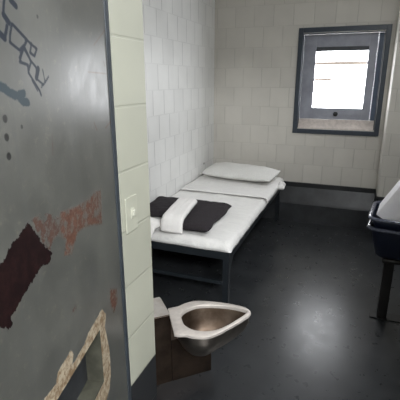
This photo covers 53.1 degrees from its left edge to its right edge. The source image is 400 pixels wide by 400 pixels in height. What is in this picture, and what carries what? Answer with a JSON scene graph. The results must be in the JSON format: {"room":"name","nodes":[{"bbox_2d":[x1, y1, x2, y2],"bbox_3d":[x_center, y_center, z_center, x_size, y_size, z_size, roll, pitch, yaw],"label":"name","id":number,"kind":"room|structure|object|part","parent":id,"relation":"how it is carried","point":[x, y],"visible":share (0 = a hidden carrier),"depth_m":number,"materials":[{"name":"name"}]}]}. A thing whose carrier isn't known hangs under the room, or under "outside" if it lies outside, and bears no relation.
{"room":"prison interior","nodes":[
{"label":"prison interior","id":0,"kind":"room"},
{"bbox_2d":[108,0,156,399],"bbox_3d":[-1.024,-0.258,1.626,1.720,2.600,0.195,6,18,20],"label":"wall","id":1,"kind":"structure","parent":0,"point":[125,16],"depth_m":1.36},
{"bbox_2d":[103,0,131,399],"bbox_3d":[-0.297,0.085,1.318,0.080,2.120,0.020,6,18,20],"label":"trim","id":2,"kind":"structure","parent":1,"relation":"attached to","point":[105,2],"depth_m":1.26,"materials":[{"name":"metal"}]},
{"bbox_2d":[124,194,137,233],"bbox_3d":[-0.228,0.048,1.355,0.016,0.124,0.074,6,18,20],"label":"light switch","id":3,"kind":"object","parent":1,"relation":"attached to","point":[131,217],"visible":1,"depth_m":1.35,"materials":[{"name":"beige paint"}]},
{"bbox_2d":[142,0,214,260],"bbox_3d":[-0.451,-0.763,3.309,0.200,2.600,3.494,6,18,20],"label":"wall","id":4,"kind":"structure","parent":0,"point":[179,35],"depth_m":3.65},
{"bbox_2d":[152,217,399,399],"bbox_3d":[0.519,1.115,1.748,4.800,0.100,6.500,6,18,20],"label":"floor","id":5,"kind":"structure","parent":0,"point":[309,291],"depth_m":2.72,"materials":[{"name":"grey paint"}]},
{"bbox_2d":[153,297,250,384],"bbox_3d":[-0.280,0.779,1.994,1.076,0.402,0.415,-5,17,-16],"label":"toilet","id":6,"kind":"object","parent":5,"relation":"on","point":[187,334],"visible":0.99,"depth_m":2.05,"materials":[{"name":"silver metal"}]},
{"bbox_3d":[0.039,0.675,1.994,0.360,0.170,0.316,6,18,20],"label":"bowl","id":7,"kind":"part","parent":6,"relation":"part of","materials":[{"name":"metal"}]},
{"bbox_2d":[182,308,245,330],"bbox_3d":[0.058,0.660,1.994,0.302,0.140,0.258,6,18,20],"label":"basin","id":8,"kind":"object","parent":6,"relation":"in","point":[193,319],"depth_m":2.07,"materials":[{"name":"silver metal"}]},
{"bbox_2d":[151,190,279,303],"bbox_3d":[0.156,0.250,3.727,0.831,0.420,1.955,6,18,20],"label":"bed","id":9,"kind":"object","parent":5,"relation":"on","point":[227,258],"visible":0.25,"depth_m":2.78,"materials":[{"name":"black metal"}]},
{"bbox_3d":[-0.186,0.331,2.818,0.831,0.054,0.040,6,18,20],"label":"rail","id":10,"kind":"part","parent":9,"relation":"part of","materials":[{"name":"grey metal"}]},
{"bbox_3d":[0.180,0.552,2.747,0.042,0.404,0.045,6,18,20],"label":"leg","id":11,"kind":"part","parent":9,"relation":"part of","materials":[{"name":"grey metal"}]},
{"bbox_3d":[0.526,0.117,3.539,0.040,0.058,1.943,6,18,20],"label":"rail","id":12,"kind":"part","parent":9,"relation":"part of","materials":[{"name":"grey metal"}]},
{"bbox_3d":[0.859,0.043,4.445,0.042,0.404,0.045,6,18,20],"label":"leg","id":13,"kind":"part","parent":9,"relation":"part of","materials":[{"name":"grey metal"}]},
{"bbox_3d":[0.152,0.017,3.663,0.835,0.062,1.928,6,18,20],"label":"mattress","id":14,"kind":"object","parent":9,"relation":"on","visible":0},
{"bbox_2d":[150,190,266,252],"bbox_3d":[0.105,0.052,3.498,0.852,0.069,1.660,6,18,20],"label":"sheet","id":15,"kind":"object","parent":14,"relation":"on","point":[225,234],"visible":0.35,"depth_m":2.94,"materials":[{"name":"white fabric"}]},
{"bbox_2d":[150,217,160,236],"bbox_3d":[-0.422,0.173,2.873,0.309,0.133,0.176,12,20,34],"label":"cloth","id":16,"kind":"object","parent":15,"relation":"on","point":[155,223],"visible":0.17,"depth_m":2.79,"materials":[{"name":"white fabric"}]},
{"bbox_2d":[150,196,231,231],"bbox_3d":[-0.148,0.089,3.110,0.666,0.079,0.607,6,18,20],"label":"folded blanket","id":17,"kind":"object","parent":15,"relation":"on","point":[204,214],"visible":0.69,"depth_m":3.05,"materials":[{"name":"black fabric"}]},
{"bbox_2d":[161,197,196,233],"bbox_3d":[-0.151,0.104,2.972,0.169,0.118,0.519,3,17,11],"label":"folded towel","id":18,"kind":"object","parent":17,"relation":"on","point":[172,220],"visible":1,"depth_m":2.80,"materials":[{"name":"white fabric"}]},
{"bbox_2d":[181,174,285,203],"bbox_3d":[0.382,-0.144,4.076,0.917,0.072,0.808,6,18,20],"label":"sheet","id":19,"kind":"object","parent":15,"relation":"on","point":[267,190],"visible":0.81,"depth_m":3.94,"materials":[{"name":"white fabric"}]},
{"bbox_2d":[202,162,279,181],"bbox_3d":[0.424,-0.300,4.205,0.770,0.134,0.370,9,19,27],"label":"pillow","id":20,"kind":"object","parent":19,"relation":"on","point":[228,170],"visible":1,"depth_m":4.10,"materials":[{"name":"white fabric"}]},
{"bbox_2d":[369,257,399,322],"bbox_3d":[1.293,0.563,2.575,0.325,0.482,0.290,6,18,20],"label":"stool","id":21,"kind":"object","parent":5,"relation":"on","point":[381,313],"visible":0.66,"depth_m":2.61,"materials":[{"name":"brown paint"}]},
{"bbox_2d":[367,219,399,260],"bbox_3d":[1.332,0.241,2.446,0.574,0.205,0.434,9,19,27],"label":"storage bin","id":22,"kind":"object","parent":21,"relation":"on","point":[386,243],"visible":0.66,"depth_m":2.37,"materials":[{"name":"black plastic"}]},
{"bbox_2d":[368,201,399,230],"bbox_3d":[1.332,0.185,2.430,0.574,0.205,0.434,9,19,27],"label":"storage bin","id":23,"kind":"object","parent":22,"relation":"on","point":[378,222],"visible":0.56,"depth_m":2.34,"materials":[{"name":"black plastic"}]},
{"bbox_2d":[376,180,399,220],"bbox_3d":[1.336,-0.110,2.293,0.531,0.669,0.262,9,19,27],"label":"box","id":24,"kind":"object","parent":23,"relation":"in","point":[389,208],"visible":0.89,"depth_m":2.32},
{"bbox_3d":[1.240,0.779,2.678,0.200,0.008,0.090,6,18,20],"label":"plate","id":25,"kind":"part","parent":21,"relation":"part of","materials":[{"name":"brown paint"}]},
{"bbox_3d":[1.216,0.560,2.622,0.060,0.444,0.060,6,18,20],"label":"post","id":26,"kind":"part","parent":21,"relation":"part of","materials":[{"name":"black metal"}]},
{"bbox_3d":[1.300,0.347,2.508,0.310,0.030,0.290,6,18,20],"label":"seat","id":27,"kind":"part","parent":21,"relation":"part of","materials":[{"name":"brown paint"}]},
{"bbox_2d":[213,0,399,193],"bbox_3d":[1.356,-1.040,4.233,2.483,2.600,0.200,6,18,20],"label":"wall","id":28,"kind":"structure","parent":0,"point":[256,41],"depth_m":4.28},
{"bbox_2d":[261,186,374,229],"bbox_3d":[0.983,0.034,4.528,1.803,0.372,0.114,6,18,20],"label":"baseboard","id":29,"kind":"structure","parent":28,"relation":"attached to","point":[348,209],"depth_m":4.36,"materials":[{"name":"grey paint"}]},
{"bbox_2d":[292,24,392,136],"bbox_3d":[1.432,-1.211,4.116,0.859,1.050,0.182,6,18,20],"label":"window","id":30,"kind":"structure","parent":28,"relation":"in","point":[310,42],"depth_m":4.10,"materials":[{"name":"metal"}]},
{"bbox_3d":[1.436,-0.807,4.255,0.756,0.096,0.147,6,18,20],"label":"sill","id":31,"kind":"part","parent":30,"relation":"part of","materials":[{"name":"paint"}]},
{"bbox_3d":[1.419,-1.265,4.140,0.707,0.844,0.030,6,18,20],"label":"sash","id":32,"kind":"part","parent":30,"relation":"part of","materials":[{"name":"grey metal"}]},
{"bbox_3d":[1.776,-1.226,4.009,0.040,0.844,0.031,6,18,20],"label":"stile panel","id":33,"kind":"part","parent":30,"relation":"part of","materials":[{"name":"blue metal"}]},
{"bbox_2d":[371,7,399,235],"bbox_3d":[2.107,-0.879,3.697,0.677,2.600,0.304,6,18,20],"label":"wall pier","id":34,"kind":"object","parent":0,"point":[388,176],"visible":0.64,"depth_m":3.76,"materials":[{"name":"beige paint"}]},
{"bbox_3d":[1.217,-0.011,0.804,3.080,2.600,0.195,6,18,20],"label":"wall","id":35,"kind":"structure","parent":0,"visible":0},
{"bbox_2d":[0,0,127,399],"bbox_3d":[-0.355,0.224,0.855,0.062,2.080,0.952,2,17,7],"label":"door","id":36,"kind":"structure","parent":35,"relation":"in","point":[62,337],"depth_m":0.88,"materials":[{"name":"grey paint"}]}
]}

